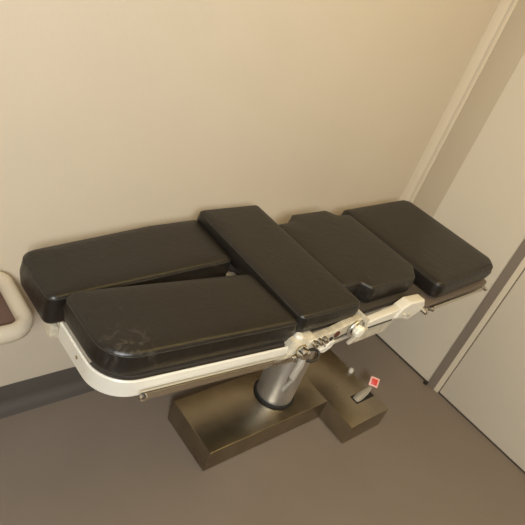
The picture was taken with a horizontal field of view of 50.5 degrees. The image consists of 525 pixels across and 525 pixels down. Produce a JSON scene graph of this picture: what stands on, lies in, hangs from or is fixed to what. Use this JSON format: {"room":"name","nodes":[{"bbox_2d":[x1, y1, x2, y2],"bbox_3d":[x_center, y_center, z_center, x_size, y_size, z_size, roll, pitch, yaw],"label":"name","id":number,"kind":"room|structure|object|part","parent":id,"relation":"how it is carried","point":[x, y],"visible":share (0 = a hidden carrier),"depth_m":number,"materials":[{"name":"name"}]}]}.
{"room":"operating room","nodes":[
{"label":"operating room","id":0,"kind":"room"},
{"bbox_2d":[0,0,499,386],"bbox_3d":[-0.874,-0.526,1.052,5.075,2.700,0.100,-11,43,-41],"label":"wall","id":1,"kind":"structure","parent":0,"point":[116,116],"depth_m":1.78,"materials":[{"name":"paint"}]},
{"bbox_2d":[0,271,33,344],"bbox_3d":[-0.856,0.150,1.438,0.464,0.082,0.284,-11,43,-41],"label":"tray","id":2,"kind":"object","parent":1,"relation":"attached to","point":[16,317],"visible":1,"depth_m":1.52,"materials":[{"name":"beige plastic"}]},
{"bbox_2d":[0,362,128,418],"bbox_3d":[-1.263,0.556,1.649,4.775,0.115,0.050,-11,43,-41],"label":"baseboard","id":3,"kind":"structure","parent":1,"relation":"attached to","point":[29,394],"depth_m":2.06,"materials":[{"name":"plastic"}]},
{"bbox_2d":[0,326,524,524],"bbox_3d":[0.098,1.980,0.473,5.075,0.100,4.832,-11,43,-41],"label":"floor","id":4,"kind":"structure","parent":0,"point":[95,457],"depth_m":2.13,"materials":[{"name":"plastic"}]},
{"bbox_2d":[20,200,492,470],"bbox_3d":[0.051,0.318,2.032,1.734,0.898,0.619,-11,43,-41],"label":"table","id":5,"kind":"object","parent":4,"relation":"on","point":[148,301],"visible":1,"depth_m":1.63,"materials":[{"name":"leather"}]},
{"bbox_3d":[-0.181,0.254,1.367,0.618,0.053,0.178,8,34,-20],"label":"leg frame","id":6,"kind":"part","parent":5,"relation":"part of","materials":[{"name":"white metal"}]},
{"bbox_3d":[-0.187,0.184,1.431,0.533,0.014,0.256,-11,43,-41],"label":"leg plate","id":7,"kind":"part","parent":5,"relation":"part of","materials":[{"name":"grey metal"}]},
{"bbox_3d":[-0.093,0.280,1.392,0.463,0.022,0.012,-7,41,-36],"label":"rail","id":8,"kind":"part","parent":5,"relation":"part of","materials":[{"name":"silver metal"}]},
{"bbox_3d":[-0.088,0.053,1.662,0.047,0.012,0.064,-11,43,-41],"label":"plate","id":9,"kind":"part","parent":5,"relation":"part of","materials":[{"name":"white metal"}]},
{"bbox_3d":[0.023,0.035,1.749,0.233,0.031,0.504,-11,43,-41],"label":"seat plate","id":10,"kind":"part","parent":5,"relation":"part of","materials":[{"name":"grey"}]},
{"bbox_3d":[0.087,0.301,1.517,0.025,0.120,0.055,31,33,16],"label":"locking lever","id":11,"kind":"part","parent":5,"relation":"part of","materials":[{"name":"grey metal"}]},
{"bbox_3d":[0.239,0.222,1.653,0.162,0.031,0.014,-11,43,-41],"label":"rod","id":12,"kind":"part","parent":5,"relation":"part of","materials":[{"name":"grey metal"}]},
{"bbox_3d":[0.279,0.199,1.639,0.040,0.040,0.033,-11,43,-41],"label":"clamp knob","id":13,"kind":"part","parent":5,"relation":"part of","materials":[{"name":"beige"}]},
{"bbox_3d":[0.355,0.220,1.816,0.216,0.060,0.012,-11,43,-41],"label":"hanging plate","id":14,"kind":"part","parent":5,"relation":"part of","materials":[{"name":"white metal"}]},
{"bbox_3d":[0.270,-0.002,1.973,0.413,0.018,0.482,-11,43,-41],"label":"plate","id":15,"kind":"part","parent":5,"relation":"part of","materials":[{"name":"grey metal"}]},
{"bbox_3d":[0.596,-0.027,2.270,0.453,0.035,0.518,-11,43,-41],"label":"head plate","id":16,"kind":"part","parent":5,"relation":"part of","materials":[{"name":"brown"}]},
{"bbox_3d":[0.747,0.135,2.121,0.400,0.014,0.010,-12,44,-40],"label":"head rail","id":17,"kind":"part","parent":5,"relation":"part of","materials":[{"name":"silver metal"}]},
{"bbox_2d":[377,0,524,381],"bbox_3d":[2.307,0.531,1.302,0.100,2.696,4.632,-11,43,-41],"label":"wall","id":18,"kind":"structure","parent":0,"point":[483,205],"depth_m":2.54,"materials":[{"name":"paint"}]},
{"bbox_2d":[375,334,425,380],"bbox_3d":[0.687,0.454,3.057,0.004,0.010,0.587,-11,43,-41],"label":"baseboard","id":19,"kind":"structure","parent":18,"relation":"attached to","point":[377,335],"depth_m":3.00,"materials":[{"name":"brown"}]},
{"bbox_2d":[365,0,524,315],"bbox_3d":[0.983,-0.741,2.465,0.003,2.688,0.132,-11,43,-41],"label":"trim","id":20,"kind":"structure","parent":18,"relation":"attached to","point":[509,48],"depth_m":2.50,"materials":[{"name":"beige paint"}]},
{"bbox_2d":[399,0,518,202],"bbox_3d":[0.929,-0.851,2.503,0.004,2.585,0.051,-11,43,-41],"label":"trim","id":21,"kind":"structure","parent":18,"relation":"attached to","point":[495,21],"depth_m":2.56,"materials":[{"name":"beige paint"}]},
{"bbox_2d":[428,239,524,392],"bbox_3d":[1.542,0.086,2.076,0.108,2.140,1.074,-11,43,-41],"label":"trim","id":22,"kind":"structure","parent":18,"relation":"attached to","point":[519,255],"depth_m":2.62,"materials":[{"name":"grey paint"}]},
{"bbox_2d":[438,391,524,473],"bbox_3d":[1.218,0.936,2.632,0.100,0.008,0.941,-11,43,-41],"label":"trim","id":23,"kind":"structure","parent":18,"relation":"attached to","point":[448,401],"depth_m":2.70,"materials":[{"name":"brown"}]},
{"bbox_2d":[440,269,524,470],"bbox_3d":[1.514,0.113,2.079,0.043,2.060,0.936,-11,43,-41],"label":"door","id":24,"kind":"structure","parent":18,"relation":"in","point":[487,386],"depth_m":2.60,"materials":[{"name":"paint"}]}
]}

